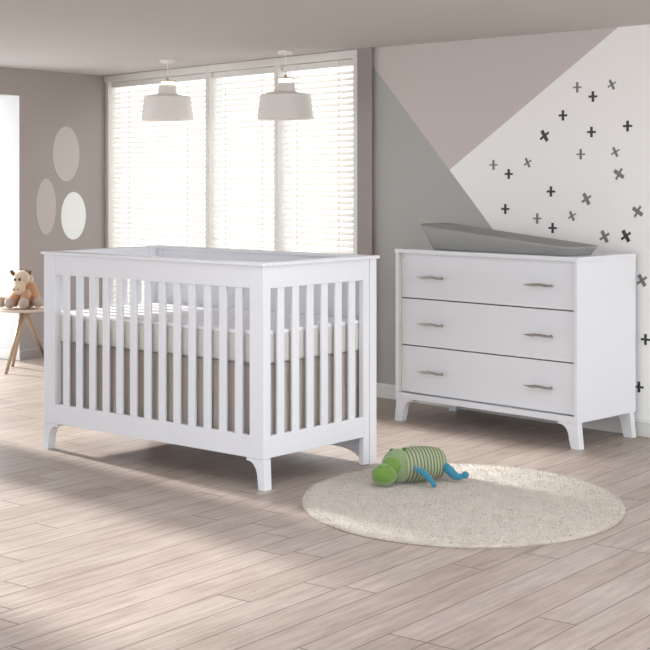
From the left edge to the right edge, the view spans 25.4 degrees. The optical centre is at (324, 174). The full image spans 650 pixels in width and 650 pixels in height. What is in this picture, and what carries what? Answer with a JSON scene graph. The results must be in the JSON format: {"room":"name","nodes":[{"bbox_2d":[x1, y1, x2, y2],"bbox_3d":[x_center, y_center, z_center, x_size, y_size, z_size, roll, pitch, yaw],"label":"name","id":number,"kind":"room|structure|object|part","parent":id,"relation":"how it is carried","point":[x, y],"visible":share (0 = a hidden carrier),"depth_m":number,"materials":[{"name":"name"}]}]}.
{"room":"children's room","nodes":[
{"label":"children's room","id":0,"kind":"room"},
{"bbox_2d":[0,67,105,349],"bbox_3d":[-3.481,0.286,8.759,0.260,2.127,6.230,0,0,32],"label":"wall","id":1,"kind":"structure","parent":0,"point":[50,101],"depth_m":10.82,"materials":[{"name":"beige paint"}]},
{"bbox_2d":[0,94,19,349],"bbox_3d":[-2.844,0.385,9.770,0.260,1.930,1.900,0,0,32],"label":"window","id":2,"kind":"structure","parent":1,"relation":"attached to","point":[9,104],"depth_m":10.56,"materials":[{"name":"paint"}]},
{"bbox_2d":[0,348,19,359],"bbox_3d":[-2.338,1.312,10.562,0.273,0.075,0.012,0,0,32],"label":"trim","id":3,"kind":"structure","parent":1,"relation":"attached to","point":[4,353],"depth_m":10.55,"materials":[{"name":"paint"}]},
{"bbox_2d":[20,346,43,359],"bbox_3d":[-1.971,1.312,10.898,0.014,0.075,0.940,0,0,32],"label":"baseboard","id":4,"kind":"structure","parent":1,"relation":"attached to","point":[30,353],"depth_m":10.58,"materials":[{"name":"grey paint"}]},
{"bbox_2d":[36,179,55,233],"bbox_3d":[-2.080,0.235,10.737,0.002,0.416,0.213,0,0,32],"label":"sticker","id":5,"kind":"object","parent":1,"relation":"attached to","point":[45,199],"visible":1,"depth_m":10.73,"materials":[{"name":"grey plastic"}]},
{"bbox_2d":[53,127,78,180],"bbox_3d":[-1.963,-0.160,10.921,0.002,0.416,0.296,0,0,32],"label":"sticker","id":6,"kind":"object","parent":1,"relation":"attached to","point":[65,145],"visible":1,"depth_m":10.91,"materials":[{"name":"beige paper"}]},
{"bbox_2d":[61,192,85,238],"bbox_3d":[-1.919,0.311,10.991,0.002,0.363,0.276,0,0,32],"label":"sticker","id":7,"kind":"object","parent":1,"relation":"attached to","point":[73,212],"visible":1,"depth_m":10.99,"materials":[{"name":"plastic"}]},
{"bbox_2d":[0,357,649,649],"bbox_3d":[0.204,1.400,4.323,11.072,0.100,14.646,0,0,0],"label":"floor","id":8,"kind":"structure","parent":0,"point":[109,541],"depth_m":5.11,"materials":[{"name":"brown wood"}]},
{"bbox_2d":[0,306,43,373],"bbox_3d":[-2.111,1.141,10.224,0.400,0.418,0.927,0,0,0],"label":"side table","id":9,"kind":"object","parent":8,"relation":"on","point":[24,313],"visible":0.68,"depth_m":10.04,"materials":[{"name":"brown wood"}]},
{"bbox_3d":[-2.137,1.156,9.924,0.076,0.389,0.326,0,0,0],"label":"leg","id":10,"kind":"part","parent":9,"relation":"part of","materials":[{"name":"brown wood"}]},
{"bbox_3d":[-2.157,1.159,10.129,0.124,0.382,0.033,0,0,33],"label":"leg","id":11,"kind":"part","parent":9,"relation":"part of","materials":[{"name":"brown wood"}]},
{"bbox_2d":[0,269,42,308],"bbox_3d":[-2.121,0.796,10.049,0.300,0.273,0.239,0,0,-35],"label":"stuffed animal","id":12,"kind":"object","parent":9,"relation":"on","point":[25,294],"visible":1,"depth_m":10.02},
{"bbox_3d":[-2.159,0.853,10.030,0.069,0.114,0.126,0,0,37],"label":"arm","id":13,"kind":"part","parent":12,"relation":"part of"},
{"bbox_3d":[-2.084,0.852,10.021,0.067,0.114,0.126,0,0,0],"label":"arm","id":14,"kind":"part","parent":12,"relation":"part of"},
{"bbox_3d":[-2.090,1.154,10.412,0.034,0.392,0.551,0,0,4],"label":"leg","id":15,"kind":"part","parent":9,"relation":"part of","materials":[{"name":"brown wood"}]},
{"bbox_2d":[41,245,379,490],"bbox_3d":[-0.573,0.863,6.926,1.499,0.974,0.804,0,0,40],"label":"crib","id":16,"kind":"object","parent":8,"relation":"on","point":[339,286],"visible":0.96,"depth_m":6.57,"materials":[{"name":"white paint"}]},
{"bbox_3d":[-1.342,0.805,7.097,0.082,0.826,0.045,0,0,40],"label":"post","id":17,"kind":"part","parent":16,"relation":"part of","materials":[{"name":"white paint"}]},
{"bbox_3d":[-1.141,0.440,7.376,0.022,0.096,0.641,0,0,40],"label":"rail","id":18,"kind":"part","parent":16,"relation":"part of","materials":[{"name":"white paint"}]},
{"bbox_3d":[-0.815,0.440,6.641,1.311,0.096,0.025,0,0,40],"label":"rail","id":19,"kind":"part","parent":16,"relation":"part of","materials":[{"name":"white paint"}]},
{"bbox_3d":[-0.815,1.170,6.641,1.311,0.096,0.025,0,0,40],"label":"rail","id":20,"kind":"part","parent":16,"relation":"part of","materials":[{"name":"white paint"}]},
{"bbox_3d":[-0.875,0.871,7.661,0.065,0.958,0.050,0,0,40],"label":"post","id":21,"kind":"part","parent":16,"relation":"part of","materials":[{"name":"white paint"}]},
{"bbox_2d":[60,303,358,362],"bbox_3d":[-0.574,0.747,6.923,1.405,0.145,0.706,0,0,40],"label":"mattress","id":22,"kind":"object","parent":16,"relation":"in","point":[155,306],"visible":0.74,"depth_m":6.62,"materials":[{"name":"white fabric"}]},
{"bbox_2d":[62,342,358,434],"bbox_3d":[-0.577,0.993,6.922,1.403,0.345,0.691,0,0,40],"label":"skirt","id":23,"kind":"object","parent":16,"relation":"hanging from","point":[155,356],"visible":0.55,"depth_m":6.55,"materials":[{"name":"beige fabric"}]},
{"bbox_3d":[-0.573,0.384,6.926,1.499,0.016,0.804,0,0,40],"label":"cap rail","id":24,"kind":"part","parent":16,"relation":"part of","materials":[{"name":"white paint"}]},
{"bbox_3d":[-0.280,0.805,6.196,0.082,0.826,0.045,0,0,40],"label":"post","id":25,"kind":"part","parent":16,"relation":"part of","materials":[{"name":"white paint"}]},
{"bbox_3d":[-0.337,0.865,7.205,1.345,0.946,0.020,0,0,40],"label":"panel","id":26,"kind":"part","parent":16,"relation":"part of","materials":[{"name":"white paint"}]},
{"bbox_3d":[-0.037,0.440,6.440,0.022,0.096,0.641,0,0,40],"label":"rail","id":27,"kind":"part","parent":16,"relation":"part of","materials":[{"name":"white paint"}]},
{"bbox_3d":[-0.037,1.169,6.440,0.022,0.094,0.641,0,0,40],"label":"rail","id":28,"kind":"part","parent":16,"relation":"part of","materials":[{"name":"white paint"}]},
{"bbox_3d":[0.201,0.871,6.749,0.065,0.958,0.050,0,0,40],"label":"post","id":29,"kind":"part","parent":16,"relation":"part of","materials":[{"name":"white paint"}]},
{"bbox_2d":[301,463,625,548],"bbox_3d":[0.563,1.338,5.938,1.340,0.024,1.503,0,0,0],"label":"round rug","id":30,"kind":"object","parent":8,"relation":"on","point":[495,507],"visible":0.94,"depth_m":5.76,"materials":[{"name":"beige carpet"}]},
{"bbox_2d":[371,445,468,487],"bbox_3d":[0.415,1.254,6.218,0.452,0.158,0.234,0,0,-29],"label":"plush hippo","id":31,"kind":"object","parent":30,"relation":"on","point":[420,463],"visible":1,"depth_m":6.18,"materials":[{"name":"green fabric"}]},
{"bbox_3d":[0.425,1.287,6.142,0.107,0.085,0.035,0,0,29],"label":"arm","id":32,"kind":"part","parent":31,"relation":"part of"},
{"bbox_3d":[0.558,1.280,6.240,0.128,0.085,0.057,0,0,0],"label":"leg","id":33,"kind":"part","parent":31,"relation":"part of","materials":[{"name":"blue fabric"}]},
{"bbox_2d":[395,247,635,449],"bbox_3d":[0.990,0.877,7.671,1.225,0.945,0.532,0,0,45],"label":"dresser","id":34,"kind":"object","parent":8,"relation":"on","point":[550,337],"visible":0.97,"depth_m":7.38,"materials":[{"name":"white paint"}]},
{"bbox_3d":[0.570,1.064,7.743,0.180,0.018,0.041,0,0,45],"label":"handle","id":35,"kind":"part","parent":34,"relation":"part of","materials":[{"name":"silver metal"}]},
{"bbox_3d":[0.570,0.805,7.743,0.180,0.018,0.041,0,0,45],"label":"handle","id":36,"kind":"part","parent":34,"relation":"part of","materials":[{"name":"silver metal"}]},
{"bbox_3d":[0.570,0.552,7.743,0.180,0.018,0.041,0,0,45],"label":"handle","id":37,"kind":"part","parent":34,"relation":"part of","materials":[{"name":"silver metal"}]},
{"bbox_3d":[0.994,1.060,7.675,1.157,0.253,0.461,0,0,45],"label":"drawer","id":38,"kind":"part","parent":34,"relation":"part of","materials":[{"name":"white paint"}]},
{"bbox_3d":[0.994,0.802,7.675,1.157,0.252,0.461,0,0,45],"label":"drawer","id":39,"kind":"part","parent":34,"relation":"part of","materials":[{"name":"white paint"}]},
{"bbox_3d":[0.994,0.549,7.675,1.157,0.241,0.461,0,0,45],"label":"drawer","id":40,"kind":"part","parent":34,"relation":"part of","materials":[{"name":"white paint"}]},
{"bbox_2d":[421,223,597,255],"bbox_3d":[0.953,0.335,7.575,0.270,0.139,1.009,0,0,-45],"label":"changing pad","id":41,"kind":"object","parent":34,"relation":"on","point":[441,236],"visible":1,"depth_m":7.55,"materials":[{"name":"grey plastic"}]},
{"bbox_3d":[1.076,1.064,7.238,0.180,0.018,0.041,0,0,45],"label":"handle","id":42,"kind":"part","parent":34,"relation":"part of","materials":[{"name":"silver metal"}]},
{"bbox_3d":[1.076,0.805,7.238,0.180,0.018,0.041,0,0,45],"label":"handle","id":43,"kind":"part","parent":34,"relation":"part of","materials":[{"name":"silver metal"}]},
{"bbox_3d":[1.076,0.552,7.238,0.180,0.018,0.041,0,0,45],"label":"handle","id":44,"kind":"part","parent":34,"relation":"part of","materials":[{"name":"silver metal"}]},
{"bbox_2d":[0,0,649,75],"bbox_3d":[0.020,-0.852,6.323,11.240,0.150,10.646,0,0,0],"label":"ceiling","id":45,"kind":"structure","parent":0,"point":[90,37],"depth_m":7.43,"materials":[{"name":"paint"}]},
{"bbox_2d":[141,59,192,120],"bbox_3d":[-1.061,-0.572,9.700,0.350,0.408,0.350,0,0,0],"label":"pendant lamp","id":46,"kind":"object","parent":45,"relation":"hanging from","point":[167,105],"visible":1,"depth_m":9.58,"materials":[{"name":"ceramic"}]},
{"bbox_3d":[-1.061,-0.486,9.700,0.350,0.236,0.350,0,0,0],"label":"lamp shade","id":47,"kind":"part","parent":46,"relation":"part of","materials":[{"name":"ceramic"}]},
{"bbox_2d":[161,81,173,84],"bbox_3d":[-1.061,-0.609,9.700,0.083,0.039,0.083,0,0,0],"label":"diffuser","id":48,"kind":"object","parent":46,"relation":"attached to","point":[162,82],"depth_m":9.67,"materials":[{"name":"white"}]},
{"bbox_2d":[257,50,313,119],"bbox_3d":[-0.247,-0.562,9.000,0.356,0.428,0.356,0,0,0],"label":"pendant lamp","id":49,"kind":"object","parent":45,"relation":"hanging from","point":[285,103],"visible":1,"depth_m":8.88,"materials":[{"name":"ceramic"}]},
{"bbox_3d":[-0.247,-0.462,9.000,0.356,0.228,0.356,0,0,0],"label":"lamp shade","id":50,"kind":"part","parent":49,"relation":"part of","materials":[{"name":"ceramic"}]},
{"bbox_2d":[279,79,291,81],"bbox_3d":[-0.247,-0.581,9.000,0.086,0.039,0.086,0,0,0],"label":"diffuser","id":51,"kind":"object","parent":49,"relation":"attached to","point":[280,80],"depth_m":8.96,"materials":[{"name":"white"}]},
{"bbox_2d":[357,47,371,254],"bbox_3d":[-0.642,0.286,10.096,0.200,2.127,3.234,0,0,-38],"label":"wall","id":52,"kind":"structure","parent":0,"point":[364,55],"depth_m":8.82,"materials":[{"name":"beige paint"}]},
{"bbox_2d":[104,65,221,305],"bbox_3d":[-1.230,0.287,10.767,0.126,2.125,1.452,0,0,-38],"label":"window","id":53,"kind":"structure","parent":52,"relation":"in","point":[210,81],"depth_m":10.52,"materials":[{"name":"paint"}]},
{"bbox_2d":[112,74,204,305],"bbox_3d":[-1.233,0.252,10.765,0.047,1.949,1.346,0,0,-38],"label":"blind","id":54,"kind":"object","parent":53,"relation":"attached to","point":[186,78],"visible":0.52,"depth_m":10.79,"materials":[{"name":"paint"}]},
{"bbox_3d":[-1.505,0.253,11.070,0.001,1.935,0.006,0,0,-38],"label":"ladder cord","id":55,"kind":"part","parent":54,"relation":"part of","materials":[{"name":"white fabric"}]},
{"bbox_3d":[-1.232,-0.703,10.766,0.044,0.040,1.346,0,0,-38],"label":"head rail","id":56,"kind":"part","parent":54,"relation":"part of","materials":[{"name":"paint"}]},
{"bbox_3d":[-0.996,0.253,10.431,0.001,1.935,0.006,0,0,-38],"label":"ladder cord","id":57,"kind":"part","parent":54,"relation":"part of","materials":[{"name":"white fabric"}]},
{"bbox_2d":[208,58,291,250],"bbox_3d":[-0.524,0.287,9.879,0.126,2.125,0.818,0,0,-38],"label":"window","id":58,"kind":"structure","parent":52,"relation":"in","point":[279,140],"depth_m":9.55,"materials":[{"name":"paint"}]},
{"bbox_2d":[213,67,273,249],"bbox_3d":[-0.540,0.252,9.894,0.047,1.949,0.757,0,0,-38],"label":"blind","id":59,"kind":"object","parent":58,"relation":"attached to","point":[268,70],"visible":0.56,"depth_m":9.91,"materials":[{"name":"paint"}]},
{"bbox_3d":[-0.693,0.253,10.049,0.001,1.935,0.006,0,0,-38],"label":"ladder cord","id":60,"kind":"part","parent":59,"relation":"part of","materials":[{"name":"white fabric"}]},
{"bbox_3d":[-0.539,-0.703,9.895,0.044,0.040,0.757,0,0,-38],"label":"head rail","id":61,"kind":"part","parent":59,"relation":"part of","materials":[{"name":"paint"}]},
{"bbox_3d":[-0.423,0.253,9.711,0.001,1.935,0.006,0,0,-38],"label":"ladder cord","id":62,"kind":"part","parent":59,"relation":"part of","materials":[{"name":"white fabric"}]},
{"bbox_2d":[277,49,356,253],"bbox_3d":[-0.013,0.287,9.236,0.126,2.125,0.823,0,0,-39],"label":"window","id":63,"kind":"structure","parent":52,"relation":"in","point":[347,54],"depth_m":8.91,"materials":[{"name":"paint"}]},
{"bbox_2d":[282,59,352,253],"bbox_3d":[-0.030,0.252,9.252,0.047,1.949,0.762,0,0,-38],"label":"blind","id":64,"kind":"object","parent":63,"relation":"attached to","point":[349,62],"visible":0.56,"depth_m":9.24,"materials":[{"name":"paint"}]},
{"bbox_3d":[-0.029,-0.703,9.253,0.044,0.040,0.762,0,0,-38],"label":"head rail","id":65,"kind":"part","parent":64,"relation":"part of","materials":[{"name":"paint"}]},
{"bbox_2d":[372,24,649,419],"bbox_3d":[2.868,0.286,6.371,7.477,2.127,0.200,0,0,45],"label":"wall","id":66,"kind":"structure","parent":0,"point":[442,112],"depth_m":8.03,"materials":[{"name":"white paint"}]},
{"bbox_2d":[489,160,496,169],"bbox_3d":[0.952,-0.057,8.143,0.056,0.056,0.002,0,0,45],"label":"sticker","id":67,"kind":"object","parent":66,"relation":"attached to","point":[492,164],"visible":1,"depth_m":8.14,"materials":[{"name":"grey plastic"}]},
{"bbox_2d":[501,204,508,213],"bbox_3d":[1.012,0.191,8.083,0.056,0.056,0.002,0,0,45],"label":"sticker","id":68,"kind":"object","parent":66,"relation":"attached to","point":[504,208],"visible":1,"depth_m":8.08,"materials":[{"name":"grey plastic"}]},
{"bbox_2d":[505,169,512,178],"bbox_3d":[1.029,-0.006,8.066,0.056,0.056,0.002,0,0,45],"label":"sticker","id":69,"kind":"object","parent":66,"relation":"attached to","point":[508,173],"visible":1,"depth_m":8.06,"materials":[{"name":"grey plastic"}]},
{"bbox_2d":[376,382,649,436],"bbox_3d":[2.857,1.308,6.227,7.290,0.085,0.018,0,0,45],"label":"baseboard","id":70,"kind":"structure","parent":66,"relation":"attached to","point":[612,424],"depth_m":7.68,"materials":[{"name":"paint"}]},
{"bbox_2d":[524,158,530,167],"bbox_3d":[1.122,-0.068,7.974,0.053,0.056,0.002,0,0,45],"label":"sticker","id":71,"kind":"object","parent":66,"relation":"attached to","point":[526,160],"visible":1,"depth_m":7.97,"materials":[{"name":"grey paper"}]},
{"bbox_2d":[540,130,548,141],"bbox_3d":[1.203,-0.215,7.893,0.064,0.068,0.002,0,0,45],"label":"sticker","id":72,"kind":"object","parent":66,"relation":"attached to","point":[544,135],"visible":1,"depth_m":7.89,"materials":[{"name":"black paper"}]},
{"bbox_2d":[547,186,554,196],"bbox_3d":[1.233,0.090,7.862,0.056,0.056,0.002,0,0,45],"label":"sticker","id":73,"kind":"object","parent":66,"relation":"attached to","point":[550,191],"visible":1,"depth_m":7.86,"materials":[{"name":"grey plastic"}]},
{"bbox_2d":[548,223,556,232],"bbox_3d":[1.241,0.289,7.854,0.056,0.056,0.002,0,0,45],"label":"sticker","id":74,"kind":"object","parent":66,"relation":"attached to","point":[552,227],"visible":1,"depth_m":7.85,"materials":[{"name":"black paper"}]},
{"bbox_2d":[559,110,566,120],"bbox_3d":[1.290,-0.323,7.806,0.056,0.056,0.002,0,0,45],"label":"sticker","id":75,"kind":"object","parent":66,"relation":"attached to","point":[562,114],"visible":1,"depth_m":7.81,"materials":[{"name":"black paper"}]},
{"bbox_2d":[568,211,575,220],"bbox_3d":[1.331,0.221,7.764,0.053,0.056,0.002,0,0,45],"label":"sticker","id":76,"kind":"object","parent":66,"relation":"attached to","point":[570,212],"visible":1,"depth_m":7.77,"materials":[{"name":"grey paper"}]},
{"bbox_2d":[573,82,581,92],"bbox_3d":[1.356,-0.471,7.740,0.056,0.056,0.002,0,0,45],"label":"sticker","id":77,"kind":"object","parent":66,"relation":"attached to","point":[577,86],"visible":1,"depth_m":7.74,"materials":[{"name":"grey paper"}]},
{"bbox_2d":[576,149,584,158],"bbox_3d":[1.371,-0.112,7.724,0.056,0.056,0.002,0,0,45],"label":"sticker","id":78,"kind":"object","parent":66,"relation":"attached to","point":[580,153],"visible":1,"depth_m":7.72,"materials":[{"name":"grey paper"}]},
{"bbox_2d":[581,193,590,204],"bbox_3d":[1.397,0.128,7.698,0.002,0.069,0.065,0,0,-45],"label":"sticker","id":79,"kind":"object","parent":66,"relation":"attached to","point":[586,198],"visible":1,"depth_m":7.70,"materials":[{"name":"grey plastic"}]},
{"bbox_2d":[587,127,595,136],"bbox_3d":[1.420,-0.229,7.676,0.056,0.056,0.002,0,0,45],"label":"sticker","id":80,"kind":"object","parent":66,"relation":"attached to","point":[591,131],"visible":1,"depth_m":7.67,"materials":[{"name":"grey paper"}]},
{"bbox_2d":[588,91,596,101],"bbox_3d":[1.427,-0.418,7.669,0.056,0.056,0.002,0,0,45],"label":"sticker","id":81,"kind":"object","parent":66,"relation":"attached to","point":[592,96],"visible":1,"depth_m":7.67,"materials":[{"name":"black paper"}]},
{"bbox_2d":[599,230,609,242],"bbox_3d":[1.478,0.325,7.617,0.065,0.069,0.002,0,0,45],"label":"sticker","id":82,"kind":"object","parent":66,"relation":"attached to","point":[604,236],"visible":1,"depth_m":7.62,"materials":[{"name":"grey paper"}]},
{"bbox_2d":[608,79,615,89],"bbox_3d":[1.511,-0.476,7.585,0.053,0.056,0.002,0,0,45],"label":"sticker","id":83,"kind":"object","parent":66,"relation":"attached to","point":[610,81],"visible":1,"depth_m":7.59,"materials":[{"name":"grey paper"}]},
{"bbox_2d":[611,147,618,156],"bbox_3d":[1.526,-0.121,7.569,0.053,0.056,0.002,0,0,45],"label":"sticker","id":84,"kind":"object","parent":66,"relation":"attached to","point":[613,148],"visible":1,"depth_m":7.57,"materials":[{"name":"grey paper"}]},
{"bbox_2d":[614,168,623,179],"bbox_3d":[1.542,-0.005,7.554,0.069,0.064,0.002,0,0,45],"label":"sticker","id":85,"kind":"object","parent":66,"relation":"attached to","point":[618,173],"visible":1,"depth_m":7.55,"materials":[{"name":"grey plastic"}]},
{"bbox_2d":[621,230,630,242],"bbox_3d":[1.572,0.319,7.523,0.064,0.068,0.002,0,0,45],"label":"sticker","id":86,"kind":"object","parent":66,"relation":"attached to","point":[624,233],"visible":1,"depth_m":7.52,"materials":[{"name":"black paper"}]},
{"bbox_2d":[623,121,631,130],"bbox_3d":[1.579,-0.256,7.516,0.056,0.056,0.002,0,0,45],"label":"sticker","id":87,"kind":"object","parent":66,"relation":"attached to","point":[627,125],"visible":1,"depth_m":7.52,"materials":[{"name":"grey paper"}]},
{"bbox_2d":[632,206,642,217],"bbox_3d":[1.622,0.189,7.473,0.069,0.064,0.002,0,0,45],"label":"sticker","id":88,"kind":"object","parent":66,"relation":"attached to","point":[634,209],"visible":1,"depth_m":7.47,"materials":[{"name":"grey plastic"}]},
{"bbox_2d":[636,382,643,392],"bbox_3d":[1.628,1.099,7.468,0.002,0.056,0.056,0,0,-45],"label":"sticker","id":89,"kind":"object","parent":66,"relation":"attached to","point":[638,386],"visible":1,"depth_m":7.46,"materials":[{"name":"grey plastic"}]},
{"bbox_2d":[637,274,646,286],"bbox_3d":[1.641,0.546,7.455,0.002,0.068,0.064,0,0,-45],"label":"sticker","id":90,"kind":"object","parent":66,"relation":"attached to","point":[641,279],"visible":1,"depth_m":7.46,"materials":[{"name":"grey paper"}]},
{"bbox_2d":[641,334,649,344],"bbox_3d":[1.656,0.850,7.440,0.056,0.056,0.002,0,0,45],"label":"sticker","id":91,"kind":"object","parent":66,"relation":"attached to","point":[645,339],"visible":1,"depth_m":7.44,"materials":[{"name":"black paper"}]}
]}

